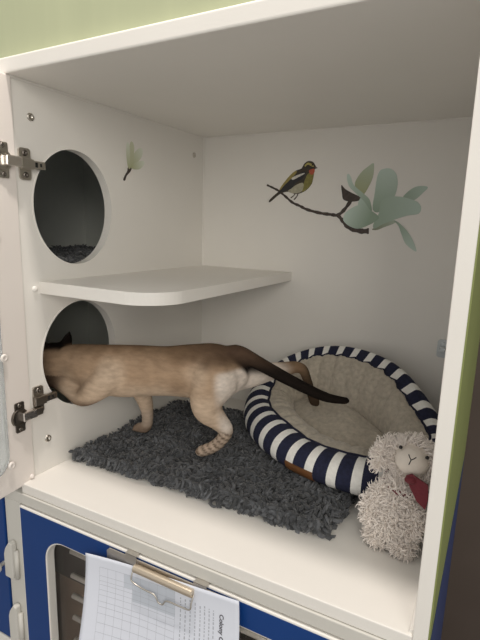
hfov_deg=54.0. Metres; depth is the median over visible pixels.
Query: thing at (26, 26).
wall
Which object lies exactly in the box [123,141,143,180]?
sticker
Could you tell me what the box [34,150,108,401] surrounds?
hole
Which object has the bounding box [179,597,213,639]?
print
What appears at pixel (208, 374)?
cat
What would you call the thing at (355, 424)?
cushion
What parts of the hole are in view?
panel, panel, panel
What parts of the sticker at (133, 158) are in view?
stem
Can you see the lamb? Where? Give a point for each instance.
(392, 509)
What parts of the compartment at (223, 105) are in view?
link arm, door, mounting plate, link arm, mounting plate, panel, panel, panel, panel, panel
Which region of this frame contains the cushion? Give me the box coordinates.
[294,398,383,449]
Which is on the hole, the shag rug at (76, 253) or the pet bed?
the shag rug at (76, 253)
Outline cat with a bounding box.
[43,331,348,456]
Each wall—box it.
[0,0,255,57]
[441,341,479,639]
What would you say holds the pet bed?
on the shag rug at (241, 475)
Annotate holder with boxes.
[107,548,216,610]
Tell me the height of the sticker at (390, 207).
0.202 m
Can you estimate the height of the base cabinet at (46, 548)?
1.060 m
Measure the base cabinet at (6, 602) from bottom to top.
1.058 m
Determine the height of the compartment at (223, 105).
0.751 m
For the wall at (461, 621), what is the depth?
1.30 m
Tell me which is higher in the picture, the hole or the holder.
the hole
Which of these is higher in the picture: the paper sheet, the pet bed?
the pet bed
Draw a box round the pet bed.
[244,346,437,497]
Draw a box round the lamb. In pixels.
[355,431,434,563]
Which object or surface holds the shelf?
attached to the compartment at (223, 105)
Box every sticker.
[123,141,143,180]
[267,161,427,250]
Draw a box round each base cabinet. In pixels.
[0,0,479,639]
[0,497,12,639]
[4,457,464,639]
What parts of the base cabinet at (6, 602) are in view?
knob, drawer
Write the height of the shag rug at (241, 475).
0.036 m
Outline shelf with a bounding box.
[39,265,291,305]
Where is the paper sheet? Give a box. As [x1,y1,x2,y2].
[79,553,238,639]
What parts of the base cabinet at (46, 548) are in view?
door, door, rail, panel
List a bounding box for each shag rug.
[47,244,95,262]
[68,399,356,540]

